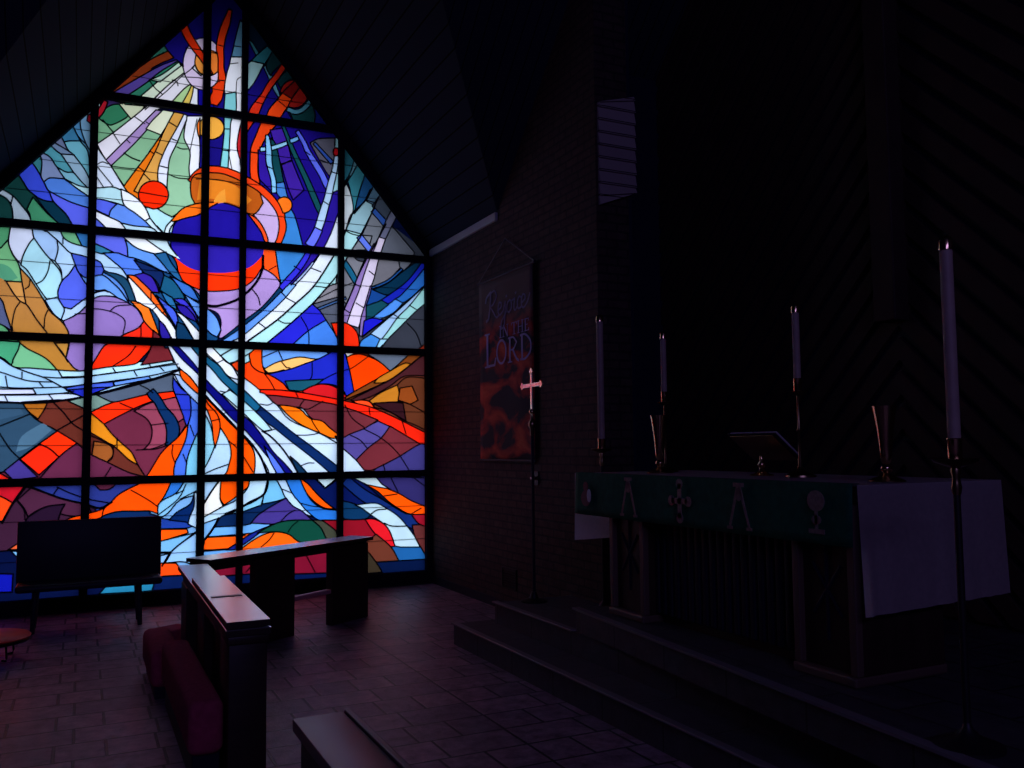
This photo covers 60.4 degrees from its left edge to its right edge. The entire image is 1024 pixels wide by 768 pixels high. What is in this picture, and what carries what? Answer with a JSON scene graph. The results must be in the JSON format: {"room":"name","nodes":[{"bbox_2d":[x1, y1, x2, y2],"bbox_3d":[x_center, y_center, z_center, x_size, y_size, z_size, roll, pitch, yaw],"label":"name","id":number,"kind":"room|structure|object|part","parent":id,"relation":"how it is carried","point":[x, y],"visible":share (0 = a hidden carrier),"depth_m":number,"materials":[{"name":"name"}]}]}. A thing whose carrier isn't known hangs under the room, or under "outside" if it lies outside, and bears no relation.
{"room":"church","nodes":[
{"label":"church","id":0,"kind":"room"},
{"bbox_2d":[0,0,433,618],"bbox_3d":[-3.174,-1.143,9.672,4.850,6.920,0.160,1,-5,-26],"label":"window","id":1,"kind":"structure","parent":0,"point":[216,311],"depth_m":9.62,"materials":[{"name":"multicoloured glass"}]},
{"bbox_2d":[0,0,687,248],"bbox_3d":[0.019,-4.331,2.461,14.400,4.170,16.400,1,-5,-26],"label":"ceiling","id":2,"kind":"structure","parent":0,"point":[437,97],"depth_m":8.43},
{"bbox_2d":[0,583,692,767],"bbox_3d":[0.127,1.857,2.153,14.200,0.200,16.400,1,-5,-26],"label":"floor","id":3,"kind":"structure","parent":0,"point":[77,693],"depth_m":5.72,"materials":[{"name":"stone"}]},
{"bbox_2d":[0,628,31,661],"bbox_3d":[-4.064,2.030,6.806,0.610,0.201,0.610,1,-5,-26],"label":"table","id":4,"kind":"object","parent":3,"relation":"on","point":[12,637],"visible":1,"depth_m":6.77,"materials":[{"name":"brown wood"}]},
{"bbox_3d":[-3.872,2.057,6.719,0.058,0.131,0.016,-2,-4,24],"label":"leg","id":5,"kind":"part","parent":4,"relation":"part of","materials":[{"name":"black metal"}]},
{"bbox_3d":[-4.064,1.955,6.811,0.610,0.051,0.610,1,-5,-26],"label":"seat","id":6,"kind":"part","parent":4,"relation":"part of","materials":[{"name":"orange plastic"}]},
{"bbox_2d":[14,516,161,634],"bbox_3d":[-3.870,1.737,8.089,1.220,0.966,0.429,1,-5,-26],"label":"bench","id":7,"kind":"object","parent":3,"relation":"on","point":[73,554],"visible":0.98,"depth_m":8.17,"materials":[{"name":"black wood"}]},
{"bbox_3d":[-4.207,2.014,7.751,0.064,0.373,0.059,1,-5,-26],"label":"leg","id":8,"kind":"part","parent":7,"relation":"part of","materials":[{"name":"black wood"}]},
{"bbox_3d":[-4.331,2.033,8.003,0.065,0.372,0.055,1,-5,-26],"label":"leg","id":9,"kind":"part","parent":7,"relation":"part of","materials":[{"name":"black wood"}]},
{"bbox_3d":[-3.861,1.820,8.066,1.200,0.065,0.390,1,-5,-26],"label":"seat","id":10,"kind":"part","parent":7,"relation":"part of","materials":[{"name":"black wood"}]},
{"bbox_3d":[-3.947,1.549,8.256,1.220,0.565,0.088,1,-5,-26],"label":"backrest","id":11,"kind":"part","parent":7,"relation":"part of","materials":[{"name":"black wood"}]},
{"bbox_3d":[-3.568,2.052,8.376,0.064,0.372,0.055,1,-5,-26],"label":"leg","id":12,"kind":"part","parent":7,"relation":"part of","materials":[{"name":"black wood"}]},
{"bbox_3d":[-3.444,2.033,8.123,0.062,0.372,0.059,1,-5,-26],"label":"leg","id":13,"kind":"part","parent":7,"relation":"part of","materials":[{"name":"black wood"}]},
{"bbox_2d":[143,627,174,699],"bbox_3d":[-2.416,1.905,6.060,0.190,0.310,0.860,1,-5,-26],"label":"kneeler","id":14,"kind":"object","parent":3,"relation":"on","point":[154,639],"visible":0.64,"depth_m":5.80,"materials":[{"name":"red fabric"}]},
{"bbox_2d":[158,624,180,639],"bbox_3d":[-2.764,2.054,7.106,0.240,0.170,0.340,-3,-5,31],"label":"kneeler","id":15,"kind":"object","parent":3,"relation":"on","point":[175,629],"visible":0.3,"depth_m":7.05,"materials":[{"name":"red fabric"}]},
{"bbox_2d":[162,640,222,767],"bbox_3d":[-1.801,1.771,4.898,0.165,0.400,1.560,1,-5,-26],"label":"kneeler","id":16,"kind":"object","parent":3,"relation":"on","point":[194,708],"visible":1,"depth_m":4.40,"materials":[{"name":"dark red upholstery fabric"},{"name":"dark stained wood"}]},
{"bbox_2d":[178,564,271,767],"bbox_3d":[-1.853,1.628,5.475,0.216,0.768,2.700,1,-5,-25],"label":"rail","id":17,"kind":"object","parent":3,"relation":"on","point":[229,635],"visible":0.87,"depth_m":4.32,"materials":[{"name":"brown wood"}]},
{"bbox_3d":[-2.345,1.786,6.506,0.160,0.610,0.400,1,-5,-25],"label":"post","id":18,"kind":"part","parent":17,"relation":"part of","materials":[{"name":"brown wood"}]},
{"bbox_3d":[-1.938,1.721,5.650,0.120,0.610,0.400,1,-5,-25],"label":"post","id":19,"kind":"part","parent":17,"relation":"part of","materials":[{"name":"brown wood"}]},
{"bbox_3d":[-1.840,1.680,5.444,0.024,0.560,1.960,1,-5,-25],"label":"panel","id":20,"kind":"part","parent":17,"relation":"part of","materials":[{"name":"brown wood"}]},
{"bbox_3d":[-1.856,1.302,5.499,0.216,0.033,2.700,1,-5,-25],"label":"rail","id":21,"kind":"part","parent":17,"relation":"part of","materials":[{"name":"brown wood"}]},
{"bbox_2d":[186,535,372,641],"bbox_3d":[-1.952,1.796,7.691,0.280,0.750,1.950,-3,-5,31],"label":"rail","id":22,"kind":"object","parent":3,"relation":"on","point":[272,568],"visible":0.91,"depth_m":7.60,"materials":[{"name":"brown wood"}]},
{"bbox_3d":[-2.019,1.803,7.421,0.080,0.700,0.440,-3,-5,31],"label":"post","id":23,"kind":"part","parent":22,"relation":"part of","materials":[{"name":"brown wood"}]},
{"bbox_3d":[-1.955,1.438,7.717,0.280,0.032,1.950,-3,-5,31],"label":"rail","id":24,"kind":"part","parent":22,"relation":"part of","materials":[{"name":"brown wood"}]},
{"bbox_3d":[-1.785,1.873,7.808,0.060,0.040,0.470,-3,-5,31],"label":"foot rail","id":25,"kind":"part","parent":22,"relation":"part of","materials":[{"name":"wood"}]},
{"bbox_3d":[-1.537,1.856,8.227,0.080,0.700,0.500,-3,-5,31],"label":"post","id":26,"kind":"part","parent":22,"relation":"part of","materials":[{"name":"brown wood"}]},
{"bbox_2d":[293,709,412,767],"bbox_3d":[-0.221,1.371,2.014,0.190,0.757,1.750,1,-5,-26],"label":"rail","id":27,"kind":"object","parent":3,"relation":"on","point":[340,739],"visible":1,"depth_m":2.56,"materials":[{"name":"brown wood"}]},
{"bbox_3d":[-0.524,1.440,2.619,0.140,0.710,0.330,1,-5,-26],"label":"post","id":28,"kind":"part","parent":27,"relation":"part of","materials":[{"name":"brown wood"}]},
{"bbox_2d":[451,595,1023,767],"bbox_3d":[3.051,1.454,1.770,2.900,0.490,12.890,1,-5,-26],"label":"steps","id":29,"kind":"structure","parent":3,"relation":"on","point":[701,700],"depth_m":4.48,"materials":[{"name":"stone"}]},
{"bbox_2d":[520,368,547,603],"bbox_3d":[0.172,0.828,7.311,0.372,1.930,0.220,-4,-5,36],"label":"processional cross","id":30,"kind":"object","parent":29,"relation":"on","point":[533,599],"visible":1,"depth_m":7.29,"materials":[{"name":"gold metal"}]},
{"bbox_2d":[591,439,611,606],"bbox_3d":[0.708,1.091,6.850,0.250,1.328,0.250,1,-5,-26],"label":"candle stand","id":31,"kind":"object","parent":29,"relation":"on","point":[601,449],"visible":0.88,"depth_m":6.82,"materials":[{"name":"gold metal"}]},
{"bbox_2d":[596,314,604,438],"bbox_3d":[0.697,-0.036,6.930,0.063,1.045,0.063,1,-5,-26],"label":"candle","id":32,"kind":"object","parent":31,"relation":"on","point":[599,318],"visible":1,"depth_m":6.91,"materials":[{"name":"beige wax"}]},
{"bbox_2d":[597,439,605,448],"bbox_3d":[0.702,0.472,6.894,0.066,0.086,0.066,1,-5,-26],"label":"socket","id":33,"kind":"object","parent":31,"relation":"attached to","point":[601,442],"depth_m":6.87,"materials":[{"name":"gold metal"}]},
{"bbox_2d":[609,485,947,688],"bbox_3d":[1.464,1.030,5.361,0.980,0.922,2.500,1,-5,-26],"label":"altar","id":34,"kind":"object","parent":29,"relation":"on","point":[802,602],"visible":0.48,"depth_m":4.62,"materials":[{"name":"brown wood"}]},
{"bbox_3d":[1.009,1.113,5.879,0.620,0.840,0.400,1,-5,-26],"label":"frame","id":35,"kind":"part","parent":34,"relation":"part of","materials":[{"name":"brown wood"}]},
{"bbox_3d":[1.022,1.089,5.888,0.550,0.790,0.400,1,-5,-26],"label":"carved panel","id":36,"kind":"part","parent":34,"relation":"part of","materials":[{"name":"brown wood"}]},
{"bbox_2d":[575,470,1009,617],"bbox_3d":[1.472,0.859,5.376,1.008,0.593,2.616,1,-5,-26],"label":"altar cloth","id":37,"kind":"object","parent":34,"relation":"on","point":[907,532],"visible":0.6,"depth_m":4.22,"materials":[{"name":"white fabric"}]},
{"bbox_2d":[646,415,673,472],"bbox_3d":[1.021,0.416,6.095,0.187,0.398,0.187,1,-5,-26],"label":"vase","id":38,"kind":"object","parent":37,"relation":"on","point":[658,422],"visible":1,"depth_m":6.06,"materials":[{"name":"gold metal"}]},
{"bbox_2d":[650,415,667,459],"bbox_3d":[1.021,0.370,6.098,0.127,0.306,0.127,1,-5,-26],"label":"bowl","id":39,"kind":"object","parent":38,"relation":"on","point":[658,422],"depth_m":6.06,"materials":[{"name":"gold metal"}]},
{"bbox_2d":[657,392,677,471],"bbox_3d":[1.103,0.343,6.341,0.176,0.576,0.176,1,-5,-26],"label":"candlestick","id":40,"kind":"object","parent":37,"relation":"on","point":[664,402],"visible":0.81,"depth_m":6.33,"materials":[{"name":"gold metal"}]},
{"bbox_2d":[660,331,666,391],"bbox_3d":[1.098,-0.140,6.376,0.049,0.505,0.049,1,-5,-26],"label":"candle","id":41,"kind":"object","parent":40,"relation":"in","point":[662,333],"visible":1,"depth_m":6.36,"materials":[{"name":"beige wax"}]},
{"bbox_2d":[661,392,667,401],"bbox_3d":[1.100,0.099,6.359,0.052,0.086,0.052,1,-5,-26],"label":"socket","id":42,"kind":"object","parent":40,"relation":"attached to","point":[664,395],"depth_m":6.34,"materials":[{"name":"gold metal"}]},
{"bbox_3d":[1.103,0.364,6.340,0.032,0.425,0.032,1,-5,-26],"label":"stem","id":43,"kind":"part","parent":40,"relation":"part of","materials":[{"name":"gold metal"}]},
{"bbox_2d":[575,472,854,547],"bbox_3d":[1.017,0.691,5.168,0.079,0.291,2.520,1,-5,-26],"label":"altar frontal","id":44,"kind":"object","parent":37,"relation":"hanging from","point":[802,511],"visible":1,"depth_m":4.80,"materials":[{"name":"green fabric"}]},
{"bbox_2d":[730,435,797,475],"bbox_3d":[1.540,0.435,5.365,0.216,0.245,0.380,1,-5,-26],"label":"stand","id":45,"kind":"object","parent":37,"relation":"on","point":[758,447],"visible":0.94,"depth_m":5.33,"materials":[{"name":"gold metal"}]},
{"bbox_3d":[1.516,0.474,5.351,0.048,0.075,0.048,1,-5,-26],"label":"stem","id":46,"kind":"part","parent":45,"relation":"part of","materials":[{"name":"gold metal"}]},
{"bbox_2d":[727,431,797,457],"bbox_3d":[1.530,0.372,5.365,0.197,0.159,0.430,1,-5,-26],"label":"book","id":47,"kind":"object","parent":45,"relation":"on","point":[776,434],"visible":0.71,"depth_m":5.20,"materials":[{"name":"grey paper"}]},
{"bbox_2d":[785,378,816,476],"bbox_3d":[1.664,0.252,5.105,0.176,0.571,0.176,1,-5,-26],"label":"candlestick","id":48,"kind":"object","parent":37,"relation":"on","point":[797,391],"visible":1,"depth_m":5.09,"materials":[{"name":"gold metal"}]},
{"bbox_2d":[791,303,800,377],"bbox_3d":[1.659,-0.229,5.139,0.049,0.505,0.049,1,-5,-26],"label":"candle","id":49,"kind":"object","parent":48,"relation":"in","point":[794,307],"visible":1,"depth_m":5.13,"materials":[{"name":"beige wax"}]},
{"bbox_2d":[793,378,801,390],"bbox_3d":[1.662,0.010,5.122,0.052,0.086,0.052,1,-5,-26],"label":"socket","id":50,"kind":"object","parent":48,"relation":"attached to","point":[797,382],"depth_m":5.10,"materials":[{"name":"gold metal"}]},
{"bbox_3d":[1.664,0.272,5.104,0.032,0.420,0.032,1,-5,-26],"label":"stem","id":51,"kind":"part","parent":48,"relation":"part of","materials":[{"name":"gold metal"}]},
{"bbox_2d":[868,405,905,481],"bbox_3d":[1.860,0.297,4.383,0.176,0.375,0.176,1,-5,-26],"label":"vase","id":52,"kind":"object","parent":37,"relation":"on","point":[884,416],"visible":1,"depth_m":4.35,"materials":[{"name":"gold metal"}]},
{"bbox_2d":[871,405,896,463],"bbox_3d":[1.859,0.254,4.386,0.120,0.289,0.120,1,-5,-26],"label":"bowl","id":53,"kind":"object","parent":52,"relation":"on","point":[884,416],"depth_m":4.35,"materials":[{"name":"gold metal"}]},
{"bbox_3d":[1.755,0.997,4.356,0.620,0.840,0.400,1,-5,-26],"label":"frame","id":54,"kind":"part","parent":34,"relation":"part of","materials":[{"name":"brown wood"}]},
{"bbox_3d":[1.768,0.972,4.365,0.550,0.790,0.400,1,-5,-26],"label":"carved panel","id":55,"kind":"part","parent":34,"relation":"part of","materials":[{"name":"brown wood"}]},
{"bbox_2d":[931,438,1006,758],"bbox_3d":[1.677,0.772,3.286,0.250,1.138,0.250,1,-5,-26],"label":"candle stand","id":56,"kind":"object","parent":29,"relation":"on","point":[966,740],"visible":1,"depth_m":3.26,"materials":[{"name":"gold metal"}]},
{"bbox_2d":[938,234,960,437],"bbox_3d":[1.668,-0.158,3.352,0.054,0.840,0.054,1,-5,-26],"label":"candle","id":57,"kind":"object","parent":56,"relation":"on","point":[945,243],"visible":0.99,"depth_m":3.34,"materials":[{"name":"beige wax"}]},
{"bbox_2d":[946,438,962,458],"bbox_3d":[1.672,0.247,3.323,0.057,0.086,0.057,1,-5,-26],"label":"socket","id":58,"kind":"object","parent":56,"relation":"attached to","point":[954,445],"depth_m":3.30,"materials":[{"name":"gold metal"}]},
{"bbox_2d":[432,0,633,603],"bbox_3d":[-0.027,-0.804,9.101,0.320,6.100,3.980,1,-5,-26],"label":"wall","id":59,"kind":"structure","parent":0,"point":[549,208],"depth_m":7.93,"materials":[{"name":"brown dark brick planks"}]},
{"bbox_2d":[429,212,497,256],"bbox_3d":[-0.577,-1.654,9.867,0.035,0.085,1.900,1,-5,-26],"label":"trim","id":60,"kind":"structure","parent":59,"relation":"attached to","point":[492,218],"depth_m":9.72,"materials":[{"name":"grey wood"}]},
{"bbox_2d":[433,575,504,605],"bbox_3d":[-0.103,2.183,8.724,0.015,0.090,3.780,1,-5,-26],"label":"baseboard","id":61,"kind":"structure","parent":59,"relation":"attached to","point":[458,588],"depth_m":9.50,"materials":[{"name":"black wood"}]},
{"bbox_2d":[477,238,535,461],"bbox_3d":[-0.067,-0.353,8.718,0.030,2.225,1.310,1,-5,-26],"label":"banner","id":62,"kind":"object","parent":59,"relation":"attached to","point":[506,327],"visible":0.98,"depth_m":8.67,"materials":[{"name":"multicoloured fabric"}]},
{"bbox_3d":[-0.075,-1.098,8.771,0.028,0.027,1.310,1,-5,-26],"label":"rod","id":63,"kind":"part","parent":62,"relation":"part of","materials":[{"name":"black wood"}]},
{"bbox_3d":[-0.073,-1.283,8.786,0.022,0.360,1.275,1,-5,-26],"label":"cord","id":64,"kind":"part","parent":62,"relation":"part of","materials":[{"name":"white fabric"}]},
{"bbox_3d":[-0.057,0.747,8.639,0.020,0.019,1.230,1,-5,-26],"label":"rod","id":65,"kind":"part","parent":62,"relation":"part of","materials":[{"name":"black wood"}]},
{"bbox_2d":[534,471,538,484],"bbox_3d":[0.201,0.868,8.114,0.061,0.120,0.100,1,-5,-26],"label":"wall fixture","id":66,"kind":"object","parent":59,"relation":"attached to","point":[536,474],"visible":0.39,"depth_m":8.10,"materials":[{"name":"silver metal"}]},
{"bbox_2d":[597,97,636,204],"bbox_3d":[0.884,-1.967,7.393,0.363,0.979,0.035,1,-5,-26],"label":"panel","id":67,"kind":"object","parent":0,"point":[616,123],"visible":1,"depth_m":7.38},
{"bbox_2d":[625,0,663,470],"bbox_3d":[1.278,-1.842,8.089,1.090,8.000,0.880,1,-5,-26],"label":"wall","id":68,"kind":"structure","parent":0,"point":[644,206],"depth_m":8.40,"materials":[{"name":"brick"}]},
{"bbox_2d":[656,0,1023,632],"bbox_3d":[4.320,-2.402,2.775,0.410,8.300,13.050,1,-5,-26],"label":"wall","id":69,"kind":"structure","parent":0,"point":[817,156],"depth_m":6.41,"materials":[{"name":"black wood"}]},
{"bbox_3d":[2.549,-3.205,6.160,0.160,5.580,0.180,1,-5,-26],"label":"post","id":70,"kind":"part","parent":69,"relation":"part of","materials":[{"name":"brown wood"}]}
]}

